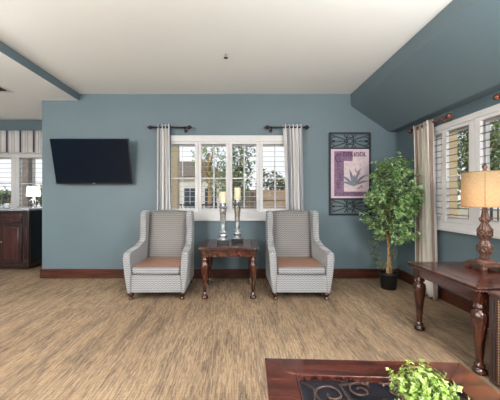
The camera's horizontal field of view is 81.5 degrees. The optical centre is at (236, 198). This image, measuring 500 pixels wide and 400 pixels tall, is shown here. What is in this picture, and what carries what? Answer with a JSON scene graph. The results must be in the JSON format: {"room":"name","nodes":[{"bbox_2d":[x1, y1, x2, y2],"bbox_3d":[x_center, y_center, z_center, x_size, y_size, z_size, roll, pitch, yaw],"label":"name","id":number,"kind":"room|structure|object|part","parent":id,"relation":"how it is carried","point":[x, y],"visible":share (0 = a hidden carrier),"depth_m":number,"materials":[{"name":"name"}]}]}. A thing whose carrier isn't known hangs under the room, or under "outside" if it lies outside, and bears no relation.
{"room":"living room","nodes":[
{"label":"living room","id":0,"kind":"room"},
{"bbox_2d":[0,120,41,130],"bbox_3d":[-3.985,-0.194,5.460,2.430,2.747,0.120,0,0,0],"label":"wall","id":1,"kind":"structure","parent":0,"point":[10,125],"depth_m":5.40,"materials":[{"name":"blue paint"}]},
{"bbox_2d":[0,152,41,207],"bbox_3d":[-4.150,-0.311,5.433,1.740,1.118,0.155,0,0,0],"label":"window","id":2,"kind":"structure","parent":1,"relation":"in","point":[16,158],"depth_m":5.38,"materials":[{"name":"white paint"}]},
{"bbox_3d":[-4.534,-0.305,5.395,0.833,1.000,0.034,0,0,0],"label":"shutter panel","id":3,"kind":"part","parent":2,"relation":"part of","materials":[{"name":"white paint"}]},
{"bbox_3d":[-4.150,-0.320,5.410,1.700,1.100,0.080,0,0,0],"label":"casing","id":4,"kind":"part","parent":2,"relation":"part of","materials":[{"name":"white paint"}]},
{"bbox_3d":[-3.752,-0.305,5.395,0.723,1.000,0.034,0,0,0],"label":"shutter panel","id":5,"kind":"part","parent":2,"relation":"part of","materials":[{"name":"white paint"}]},
{"bbox_3d":[-3.730,-0.310,5.361,0.010,0.880,0.010,0,0,0],"label":"tilt rod","id":6,"kind":"part","parent":2,"relation":"part of","materials":[{"name":"white paint"}]},
{"bbox_2d":[0,130,41,153],"bbox_3d":[-4.125,-1.039,5.340,1.750,0.422,0.111,0,0,0],"label":"window valance","id":7,"kind":"object","parent":1,"relation":"attached to","point":[23,142],"visible":0.74,"depth_m":5.30,"materials":[{"name":"fabric"}]},
{"bbox_2d":[0,52,78,119],"bbox_3d":[-3.832,-1.593,0.900,2.937,0.247,9.200,0,0,0],"label":"ceiling","id":8,"kind":"structure","parent":0,"point":[29,89],"depth_m":4.04,"materials":[{"name":"paint"}]},
{"bbox_2d":[0,85,12,91],"bbox_3d":[-3.270,-1.462,3.760,0.420,0.016,0.420,0,0,0],"label":"ceiling vent","id":9,"kind":"object","parent":8,"relation":"in","point":[2,89],"visible":1,"depth_m":3.89,"materials":[{"name":"metal"}]},
{"bbox_2d":[42,94,397,268],"bbox_3d":[-0.200,-0.243,4.865,5.420,2.847,1.070,0,0,0],"label":"wall","id":10,"kind":"structure","parent":0,"point":[85,226],"depth_m":4.33,"materials":[{"name":"blue paint"}]},
{"bbox_2d":[0,41,79,100],"bbox_3d":[-2.353,-1.569,0.365,0.020,0.197,7.930,0,0,0],"label":"trim","id":11,"kind":"structure","parent":10,"relation":"attached to","point":[4,48],"depth_m":3.39,"materials":[{"name":"blue paint"}]},
{"bbox_2d":[50,138,132,183],"bbox_3d":[-2.087,-0.537,4.204,1.110,0.642,0.251,0,0,0],"label":"television","id":12,"kind":"object","parent":10,"relation":"attached to","point":[75,160],"visible":1,"depth_m":4.15,"materials":[{"name":"black plastic"}]},
{"bbox_2d":[147,125,191,132],"bbox_3d":[-0.981,-1.030,4.264,0.663,0.089,0.129,0,0,0],"label":"curtain rod","id":13,"kind":"object","parent":10,"relation":"attached to","point":[149,126],"visible":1,"depth_m":4.22,"materials":[{"name":"brown metal"}]},
{"bbox_2d":[157,124,170,209],"bbox_3d":[-1.065,0.037,4.226,0.233,2.245,0.100,0,0,0],"label":"curtain","id":14,"kind":"object","parent":13,"relation":"hanging from","point":[163,134],"visible":0.64,"depth_m":4.22,"materials":[{"name":"fabric"}]},
{"bbox_2d":[40,269,397,277],"bbox_3d":[-0.261,1.110,4.853,5.342,0.140,1.094,0,0,0],"label":"baseboard","id":15,"kind":"structure","parent":10,"relation":"attached to","point":[44,273],"depth_m":4.31,"materials":[{"name":"brown wood"}]},
{"bbox_2d":[170,135,285,220],"bbox_3d":[-0.130,-0.309,4.362,2.040,1.271,0.155,0,0,0],"label":"window","id":16,"kind":"structure","parent":10,"relation":"in","point":[258,213],"depth_m":4.31,"materials":[{"name":"white paint"}]},
{"bbox_3d":[-0.805,-0.333,4.291,0.010,0.925,0.010,0,0,0],"label":"tilt rod","id":17,"kind":"part","parent":16,"relation":"part of","materials":[{"name":"white paint"}]},
{"bbox_3d":[-0.797,-0.328,4.325,0.436,1.045,0.034,0,0,0],"label":"shutter panel","id":18,"kind":"part","parent":16,"relation":"part of","materials":[{"name":"white paint"}]},
{"bbox_3d":[-0.347,-0.328,4.325,0.456,1.045,0.034,0,0,0],"label":"shutter panel","id":19,"kind":"part","parent":16,"relation":"part of","materials":[{"name":"white paint"}]},
{"bbox_3d":[-0.347,-0.333,4.291,0.010,0.925,0.010,0,0,0],"label":"tilt rod","id":20,"kind":"part","parent":16,"relation":"part of","materials":[{"name":"white paint"}]},
{"bbox_3d":[-0.130,0.311,4.308,2.040,0.030,0.045,0,0,0],"label":"sill","id":21,"kind":"part","parent":16,"relation":"part of","materials":[{"name":"white paint"}]},
{"bbox_3d":[0.110,-0.328,4.325,0.451,1.045,0.034,0,0,0],"label":"shutter panel","id":22,"kind":"part","parent":16,"relation":"part of","materials":[{"name":"white paint"}]},
{"bbox_3d":[0.110,-0.333,4.291,0.010,0.925,0.010,0,0,0],"label":"tilt rod","id":23,"kind":"part","parent":16,"relation":"part of","materials":[{"name":"white paint"}]},
{"bbox_3d":[0.557,-0.328,4.325,0.436,1.045,0.034,0,0,0],"label":"shutter panel","id":24,"kind":"part","parent":16,"relation":"part of","materials":[{"name":"white paint"}]},
{"bbox_3d":[0.565,-0.333,4.291,0.010,0.925,0.010,0,0,0],"label":"tilt rod","id":25,"kind":"part","parent":16,"relation":"part of","materials":[{"name":"white paint"}]},
{"bbox_2d":[265,125,309,132],"bbox_3d":[0.733,-1.030,4.264,0.663,0.089,0.129,0,0,0],"label":"curtain rod","id":26,"kind":"object","parent":10,"relation":"attached to","point":[267,126],"visible":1,"depth_m":4.22,"materials":[{"name":"brown metal"}]},
{"bbox_2d":[283,124,302,209],"bbox_3d":[0.816,0.037,4.229,0.306,2.245,0.108,0,0,0],"label":"curtain","id":27,"kind":"object","parent":26,"relation":"hanging from","point":[293,139],"visible":0.59,"depth_m":4.22,"materials":[{"name":"fabric"}]},
{"bbox_2d":[329,132,370,215],"bbox_3d":[1.679,-0.374,4.312,0.630,1.238,0.027,0,0,0],"label":"framed wall art","id":28,"kind":"object","parent":10,"relation":"attached to","point":[349,168],"visible":0.94,"depth_m":4.31,"materials":[{"name":"purple paper"}]},
{"bbox_2d":[331,134,368,147],"bbox_3d":[1.679,-0.860,4.312,0.564,0.201,0.026,0,0,0],"label":"grille","id":29,"kind":"object","parent":28,"relation":"attached to","point":[353,141],"depth_m":4.31,"materials":[{"name":"black metal"}]},
{"bbox_2d":[331,200,368,212],"bbox_3d":[1.679,0.107,4.312,0.564,0.201,0.026,0,0,0],"label":"grille","id":30,"kind":"object","parent":28,"relation":"attached to","point":[353,206],"depth_m":4.31,"materials":[{"name":"black metal"}]},
{"bbox_2d":[0,0,451,93],"bbox_3d":[-0.296,-1.642,0.365,4.093,0.150,8.130,0,0,0],"label":"ceiling","id":31,"kind":"structure","parent":0,"point":[90,46],"depth_m":2.90,"materials":[{"name":"paint"}]},
{"bbox_2d":[0,264,499,399],"bbox_3d":[-1.395,1.240,0.900,7.810,0.120,9.200,0,0,0],"label":"floor","id":32,"kind":"structure","parent":0,"point":[61,338],"depth_m":2.49,"materials":[{"name":"wood"}]},
{"bbox_2d":[0,208,41,267],"bbox_3d":[-3.947,0.650,5.050,1.035,0.980,0.539,0,0,0],"label":"base cabinet","id":33,"kind":"object","parent":32,"relation":"on","point":[20,228],"visible":0.97,"depth_m":4.81,"materials":[{"name":"brown wood"}]},
{"bbox_3d":[-3.745,0.307,4.807,0.290,0.105,0.010,0,0,0],"label":"drawer panel","id":34,"kind":"part","parent":33,"relation":"part of","materials":[{"name":"brown wood"}]},
{"bbox_3d":[-3.745,0.735,4.807,0.240,0.520,0.014,0,0,0],"label":"door panel","id":35,"kind":"part","parent":33,"relation":"part of","materials":[{"name":"brown wood"}]},
{"bbox_3d":[-3.745,0.307,4.821,0.350,0.165,0.026,0,0,0],"label":"drawer","id":36,"kind":"part","parent":33,"relation":"part of","materials":[{"name":"brown wood"}]},
{"bbox_3d":[-3.745,0.735,4.821,0.350,0.630,0.026,0,0,0],"label":"door","id":37,"kind":"part","parent":33,"relation":"part of","materials":[{"name":"brown wood"}]},
{"bbox_2d":[0,208,41,210],"bbox_3d":[-3.947,0.177,5.055,1.035,0.035,0.530,0,0,0],"label":"countertop","id":38,"kind":"structure","parent":33,"relation":"on","point":[1,209],"depth_m":4.79,"materials":[{"name":"stone"}]},
{"bbox_2d":[3,199,11,207],"bbox_3d":[-3.959,0.076,5.002,0.132,0.166,0.148,0,0,0],"label":"flower vase","id":39,"kind":"object","parent":38,"relation":"on","point":[6,204],"visible":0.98,"depth_m":4.97,"materials":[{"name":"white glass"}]},
{"bbox_2d":[26,186,40,207],"bbox_3d":[-3.565,-0.033,5.080,0.216,0.385,0.216,0,0,0],"label":"table lamp","id":40,"kind":"object","parent":38,"relation":"on","point":[33,191],"visible":1,"depth_m":5.02,"materials":[{"name":"white fabric"}]},
{"bbox_3d":[-3.565,-0.136,5.080,0.216,0.180,0.216,0,0,0],"label":"lamp shade","id":41,"kind":"part","parent":40,"relation":"part of","materials":[{"name":"white fabric"}]},
{"bbox_3d":[-3.456,0.662,5.075,0.012,0.935,0.450,0,0,0],"label":"panel","id":42,"kind":"part","parent":33,"relation":"part of","materials":[{"name":"black wood"}]},
{"bbox_2d":[123,210,193,299],"bbox_3d":[-0.949,0.665,3.744,0.754,1.029,0.783,0,0,-1],"label":"armchair","id":43,"kind":"object","parent":32,"relation":"on","point":[162,260],"visible":1,"depth_m":3.76,"materials":[{"name":"fabric"}]},
{"bbox_3d":[-1.243,1.132,3.400,0.084,0.096,0.082,0,0,-1],"label":"leg","id":44,"kind":"part","parent":43,"relation":"part of","materials":[{"name":"brown wood"}]},
{"bbox_3d":[-1.269,0.777,3.735,0.092,0.635,0.781,0,0,1],"label":"arm","id":45,"kind":"part","parent":43,"relation":"part of","materials":[{"name":"fabric"}]},
{"bbox_3d":[-0.949,0.991,3.748,0.600,0.205,0.745,0,0,-1],"label":"seat","id":46,"kind":"part","parent":43,"relation":"part of","materials":[{"name":"fabric"}]},
{"bbox_2d":[132,257,180,273],"bbox_3d":[-0.947,0.831,3.656,0.552,0.087,0.597,0,0,-1],"label":"seat cushion","id":47,"kind":"object","parent":43,"relation":"on","point":[145,265],"depth_m":3.43,"materials":[{"name":"fabric"}]},
{"bbox_3d":[-0.954,0.501,4.030,0.544,0.678,0.210,0,0,-1],"label":"backrest","id":48,"kind":"part","parent":43,"relation":"part of","materials":[{"name":"fabric"}]},
{"bbox_3d":[-0.643,1.132,3.410,0.084,0.096,0.082,0,0,-1],"label":"leg","id":49,"kind":"part","parent":43,"relation":"part of","materials":[{"name":"brown wood"}]},
{"bbox_3d":[-0.628,0.777,3.747,0.092,0.635,0.781,0,0,-3],"label":"arm","id":50,"kind":"part","parent":43,"relation":"part of","materials":[{"name":"fabric"}]},
{"bbox_2d":[199,239,258,298],"bbox_3d":[-0.095,0.874,3.730,0.703,0.612,0.723,0,0,0],"label":"side table","id":51,"kind":"object","parent":32,"relation":"on","point":[209,248],"visible":0.89,"depth_m":3.40,"materials":[{"name":"brown wood"}]},
{"bbox_3d":[-0.380,0.891,3.435,0.095,0.577,0.095,0,0,0],"label":"leg","id":52,"kind":"part","parent":51,"relation":"part of","materials":[{"name":"brown wood"}]},
{"bbox_3d":[-0.380,0.891,4.025,0.095,0.577,0.095,0,0,0],"label":"leg","id":53,"kind":"part","parent":51,"relation":"part of","materials":[{"name":"brown wood"}]},
{"bbox_2d":[217,203,228,243],"bbox_3d":[-0.182,0.310,3.720,0.144,0.514,0.144,0,0,-10],"label":"candlestick","id":54,"kind":"object","parent":51,"relation":"on","point":[222,239],"visible":1,"depth_m":3.68,"materials":[{"name":"silver metal"}]},
{"bbox_2d":[219,192,225,202],"bbox_3d":[-0.182,-0.021,3.720,0.090,0.158,0.090,0,0,0],"label":"candle","id":55,"kind":"object","parent":54,"relation":"on","point":[222,195],"visible":0.95,"depth_m":3.68,"materials":[{"name":"beige wax"}]},
{"bbox_2d":[231,200,242,241],"bbox_3d":[0.006,0.288,3.860,0.144,0.559,0.144,0,0,6],"label":"candlestick","id":56,"kind":"object","parent":51,"relation":"on","point":[237,204],"visible":0.95,"depth_m":3.82,"materials":[{"name":"silver metal"}]},
{"bbox_2d":[234,187,240,199],"bbox_3d":[0.006,-0.073,3.860,0.090,0.172,0.090,0,0,0],"label":"candle","id":57,"kind":"object","parent":56,"relation":"on","point":[237,190],"visible":1,"depth_m":3.82,"materials":[{"name":"beige wax"}]},
{"bbox_3d":[0.190,0.891,4.025,0.095,0.577,0.095,0,0,0],"label":"leg","id":58,"kind":"part","parent":51,"relation":"part of","materials":[{"name":"brown wood"}]},
{"bbox_3d":[0.190,0.891,3.435,0.095,0.577,0.095,0,0,0],"label":"leg","id":59,"kind":"part","parent":51,"relation":"part of","materials":[{"name":"brown wood"}]},
{"bbox_2d":[266,210,334,299],"bbox_3d":[0.752,0.665,3.744,0.754,1.029,0.783,0,0,0],"label":"armchair","id":60,"kind":"object","parent":32,"relation":"on","point":[297,261],"visible":1,"depth_m":3.77,"materials":[{"name":"fabric"}]},
{"bbox_3d":[0.431,0.777,3.741,0.092,0.635,0.781,0,0,2],"label":"arm","id":61,"kind":"part","parent":60,"relation":"part of","materials":[{"name":"fabric"}]},
{"bbox_3d":[0.452,1.132,3.405,0.084,0.096,0.082,0,0,0],"label":"leg","id":62,"kind":"part","parent":60,"relation":"part of","materials":[{"name":"brown wood"}]},
{"bbox_3d":[0.752,0.501,4.030,0.544,0.678,0.210,0,0,0],"label":"backrest","id":63,"kind":"part","parent":60,"relation":"part of","materials":[{"name":"fabric"}]},
{"bbox_2d":[277,257,324,273],"bbox_3d":[0.752,0.831,3.656,0.552,0.087,0.597,0,0,0],"label":"seat cushion","id":64,"kind":"object","parent":60,"relation":"on","point":[285,265],"depth_m":3.43,"materials":[{"name":"fabric"}]},
{"bbox_3d":[0.752,0.991,3.748,0.600,0.205,0.745,0,0,0],"label":"seat","id":65,"kind":"part","parent":60,"relation":"part of","materials":[{"name":"fabric"}]},
{"bbox_3d":[1.073,0.777,3.741,0.092,0.635,0.781,0,0,-2],"label":"arm","id":66,"kind":"part","parent":60,"relation":"part of","materials":[{"name":"fabric"}]},
{"bbox_3d":[1.052,1.132,3.405,0.084,0.096,0.082,0,0,0],"label":"leg","id":67,"kind":"part","parent":60,"relation":"part of","materials":[{"name":"brown wood"}]},
{"bbox_2d":[265,358,499,399],"bbox_3d":[0.540,0.954,0.805,0.870,0.453,1.020,0,0,2],"label":"coffee table","id":68,"kind":"object","parent":32,"relation":"on","point":[287,379],"visible":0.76,"depth_m":1.19,"materials":[{"name":"brown wood"}]},
{"bbox_3d":[0.540,0.766,0.805,0.646,0.017,0.796,0,0,2],"label":"dark panel","id":69,"kind":"part","parent":68,"relation":"part of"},
{"bbox_2d":[385,358,469,399],"bbox_3d":[0.612,0.639,0.958,0.235,0.181,0.239,0,0,0],"label":"boxwood","id":70,"kind":"object","parent":68,"relation":"on","point":[412,387],"visible":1,"depth_m":0.94,"materials":[{"name":"plant"}]},
{"bbox_2d":[359,151,424,290],"bbox_3d":[1.953,0.297,3.713,0.813,1.766,0.638,0,0,40],"label":"potted ficus","id":71,"kind":"object","parent":32,"relation":"on","point":[407,205],"visible":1,"depth_m":3.68,"materials":[{"name":"plant"}]},
{"bbox_2d":[407,262,499,375],"bbox_3d":[1.960,0.880,2.290,0.783,0.600,0.803,0,0,0],"label":"end table","id":72,"kind":"object","parent":32,"relation":"on","point":[471,282],"visible":0.77,"depth_m":2.14,"materials":[{"name":"brown wood"}]},
{"bbox_3d":[1.645,0.897,2.615,0.103,0.565,0.103,0,0,0],"label":"leg","id":73,"kind":"part","parent":72,"relation":"part of","materials":[{"name":"brown wood"}]},
{"bbox_3d":[1.645,0.897,1.965,0.103,0.565,0.103,0,0,0],"label":"leg","id":74,"kind":"part","parent":72,"relation":"part of","materials":[{"name":"brown wood"}]},
{"bbox_2d":[460,163,499,270],"bbox_3d":[2.085,0.140,2.440,0.329,0.878,0.329,0,0,0],"label":"table lamp","id":75,"kind":"object","parent":72,"relation":"on","point":[481,189],"visible":1,"depth_m":2.38,"materials":[{"name":"beige fabric"}]},
{"bbox_3d":[2.085,-0.079,2.440,0.329,0.295,0.329,0,0,0],"label":"shade trim","id":76,"kind":"part","parent":75,"relation":"part of","materials":[{"name":"beige fabric"}]},
{"bbox_3d":[2.085,-0.079,2.440,0.324,0.293,0.324,0,0,0],"label":"lamp shade","id":77,"kind":"part","parent":75,"relation":"part of","materials":[{"name":"beige fabric"}]},
{"bbox_3d":[2.085,0.282,2.440,0.116,0.445,0.115,0,0,0],"label":"carved stem","id":78,"kind":"part","parent":75,"relation":"part of","materials":[{"name":"brown wood"}]},
{"bbox_2d":[488,291,499,385],"bbox_3d":[1.985,0.887,1.484,0.782,0.585,0.797,0,0,0],"label":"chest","id":79,"kind":"object","parent":32,"relation":"on","point":[494,296],"visible":1,"depth_m":1.84,"materials":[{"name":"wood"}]},
{"bbox_3d":[2.000,0.608,1.484,0.752,0.025,0.797,0,0,0],"label":"lid","id":80,"kind":"part","parent":79,"relation":"part of","materials":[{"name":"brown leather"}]},
{"bbox_2d":[379,270,398,290],"bbox_3d":[1.995,1.073,3.820,0.232,0.215,0.232,0,0,0],"label":"pot","id":81,"kind":"object","parent":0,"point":[388,279],"depth_m":3.74,"materials":[{"name":"black plastic"}]},
{"bbox_2d":[351,0,499,131],"bbox_3d":[2.055,-1.308,0.365,0.710,0.619,7.930,0,0,0],"label":"sloped ceiling","id":82,"kind":"structure","parent":0,"point":[453,62],"depth_m":2.77,"materials":[{"name":"blue paint"}]},
{"bbox_2d":[398,90,499,299],"bbox_3d":[2.480,-0.243,0.435,0.140,2.847,8.070,0,0,0],"label":"wall","id":83,"kind":"structure","parent":0,"point":[451,246],"depth_m":3.32,"materials":[{"name":"blue paint"}]},
{"bbox_2d":[408,113,452,132],"bbox_3d":[2.345,-0.890,3.510,0.129,0.089,0.806,0,0,0],"label":"curtain rod","id":84,"kind":"object","parent":83,"relation":"attached to","point":[449,115],"visible":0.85,"depth_m":3.25,"materials":[{"name":"orange metal"}]},
{"bbox_2d":[413,119,437,299],"bbox_3d":[2.305,0.111,3.558,0.116,2.098,0.464,0,0,0],"label":"curtain","id":85,"kind":"object","parent":84,"relation":"hanging from","point":[424,151],"visible":0.79,"depth_m":3.48,"materials":[{"name":"beige fabric"}]},
{"bbox_3d":[2.310,-0.905,3.510,0.022,0.023,0.690,0,0,0],"label":"rod","id":86,"kind":"part","parent":84,"relation":"part of","materials":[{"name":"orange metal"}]},
{"bbox_2d":[398,269,473,312],"bbox_3d":[2.401,1.110,0.356,0.018,0.140,7.912,0,0,0],"label":"baseboard","id":87,"kind":"structure","parent":83,"relation":"attached to","point":[454,299],"depth_m":3.26,"materials":[{"name":"brown wood"}]},
{"bbox_2d":[434,103,499,238],"bbox_3d":[2.442,-0.254,2.620,0.155,1.233,2.240,0,0,0],"label":"window","id":88,"kind":"structure","parent":83,"relation":"in","point":[478,123],"depth_m":3.06,"materials":[{"name":"white paint"}]},
{"bbox_3d":[2.405,-0.273,3.462,0.034,1.065,0.236,0,0,0],"label":"shutter panel","id":89,"kind":"part","parent":88,"relation":"part of","materials":[{"name":"white paint"}]},
{"bbox_3d":[2.405,-0.273,3.131,0.034,1.065,0.418,0,0,0],"label":"shutter panel","id":90,"kind":"part","parent":88,"relation":"part of","materials":[{"name":"white paint"}]},
{"bbox_3d":[2.388,0.348,2.580,0.045,0.030,2.160,0,0,0],"label":"sill","id":91,"kind":"part","parent":88,"relation":"part of","materials":[{"name":"white paint"}]},
{"bbox_3d":[2.405,-0.273,2.690,0.034,1.065,0.456,0,0,0],"label":"shutter panel","id":92,"kind":"part","parent":88,"relation":"part of","materials":[{"name":"white paint"}]},
{"bbox_2d":[492,93,499,100],"bbox_3d":[2.345,-0.890,2.180,0.129,0.089,0.876,0,0,0],"label":"curtain rod","id":93,"kind":"object","parent":83,"relation":"attached to","point":[496,97],"visible":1,"depth_m":2.56,"materials":[{"name":"orange metal"}]},
{"bbox_3d":[21.305,1.530,-12.285,37.390,0.100,35.430,0,0,0],"label":"floor","id":94,"kind":"structure","parent":0,"visible":0},
{"bbox_2d":[490,208,498,220],"bbox_3d":[6.150,0.755,5.400,2.960,1.450,0.060,0,0,0],"label":"railing","id":95,"kind":"object","parent":94,"relation":"on","point":[491,211],"visible":0.02,"depth_m":5.39,"materials":[{"name":"black metal"}]},
{"label":"outside","id":96,"kind":"structure","parent":0,"visible":0},
{"bbox_2d":[35,206,499,220],"bbox_3d":[0.000,1.530,32.715,80.000,0.100,54.570,0,0,0],"label":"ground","id":97,"kind":"structure","parent":96,"point":[459,211],"depth_m":29.60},
{"bbox_2d":[0,185,10,205],"bbox_3d":[-23.964,0.052,29.637,4.352,2.868,3.713,0,0,25],"label":"tree","id":98,"kind":"object","parent":97,"relation":"on","point":[7,191],"visible":0.3,"depth_m":29.02,"materials":[{"name":"green plant"}]},
{"bbox_2d":[0,194,41,206],"bbox_3d":[-5.600,0.675,7.000,3.260,1.610,0.060,0,0,0],"label":"railing","id":99,"kind":"object","parent":97,"relation":"on","point":[4,197],"visible":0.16,"depth_m":6.99,"materials":[{"name":"black metal"}]},
{"bbox_2d":[22,159,31,206],"bbox_3d":[-5.020,-0.120,6.950,0.240,3.200,0.240,0,0,0],"label":"porch column","id":100,"kind":"structure","parent":97,"relation":"on","point":[26,168],"depth_m":6.87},
{"bbox_2d":[36,184,41,204],"bbox_3d":[-20.381,0.007,30.071,3.476,2.958,4.616,0,0,0],"label":"tree","id":101,"kind":"object","parent":97,"relation":"on","point":[38,198],"visible":0.09,"depth_m":29.50,"materials":[{"name":"green plant"}]},
{"bbox_2d":[172,147,179,207],"bbox_3d":[-1.520,-0.220,6.900,0.340,3.400,0.340,0,0,0],"label":"porch column","id":102,"kind":"structure","parent":97,"relation":"on","point":[174,174],"depth_m":6.77,"materials":[{"name":"beige paint"}]},
{"bbox_2d":[180,203,216,207],"bbox_3d":[-1.575,0.790,7.600,2.110,1.380,0.060,0,0,0],"label":"railing","id":103,"kind":"object","parent":97,"relation":"on","point":[215,203],"visible":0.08,"depth_m":7.58,"materials":[{"name":"black metal"}]},
{"bbox_2d":[180,162,224,207],"bbox_3d":[-4.500,-0.470,22.000,8.000,3.900,6.800,0,0,0],"label":"house","id":104,"kind":"structure","parent":97,"relation":"on","point":[185,174],"depth_m":18.94,"materials":[{"name":"beige paint"}]},
{"bbox_2d":[191,147,225,207],"bbox_3d":[-1.229,-1.093,14.031,2.128,5.152,2.204,0,0,0],"label":"tree","id":105,"kind":"object","parent":97,"relation":"on","point":[207,174],"visible":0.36,"depth_m":13.93,"materials":[{"name":"green plant"}]},
{"bbox_2d":[219,147,255,207],"bbox_3d":[0.044,-0.129,8.146,1.167,3.228,1.197,0,0,0],"label":"tree","id":106,"kind":"object","parent":97,"relation":"on","point":[234,174],"visible":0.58,"depth_m":8.05,"materials":[{"name":"green plant"}]},
{"bbox_2d":[232,190,285,207],"bbox_3d":[1.972,0.575,8.990,4.345,1.710,0.100,0,0,0],"label":"fence","id":107,"kind":"object","parent":97,"relation":"on","point":[248,193],"visible":0.02,"depth_m":9.00,"materials":[{"name":"beige wood"}]},
{"bbox_3d":[1.900,0.475,8.990,4.200,1.510,0.100,0,0,0],"label":"rail","id":108,"kind":"part","parent":107,"relation":"part of","materials":[{"name":"brown wood"}]},
{"bbox_2d":[254,168,284,189],"bbox_3d":[1.404,0.188,10.249,1.694,2.586,1.313,0,0,0],"label":"tree","id":109,"kind":"object","parent":97,"relation":"on","point":[264,174],"visible":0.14,"depth_m":10.07,"materials":[{"name":"green plant"}]},
{"bbox_2d":[441,132,456,216],"bbox_3d":[3.900,-0.470,6.000,0.880,3.900,0.780,0,0,0],"label":"stucco pillar","id":110,"kind":"structure","parent":97,"relation":"on","point":[452,197],"depth_m":5.65,"materials":[{"name":"beige paint"}]},
{"bbox_2d":[457,119,499,217],"bbox_3d":[5.926,-0.390,7.237,1.642,3.749,1.636,0,0,29],"label":"tree","id":111,"kind":"object","parent":97,"relation":"on","point":[493,142],"visible":0.23,"depth_m":7.08,"materials":[{"name":"green plant"}]},
{"bbox_2d":[490,120,499,168],"bbox_3d":[8.567,-1.167,8.582,2.798,5.301,2.743,0,0,0],"label":"tree","id":112,"kind":"object","parent":97,"relation":"on","point":[496,120],"visible":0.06,"depth_m":8.90,"materials":[{"name":"green plant"}]}
]}

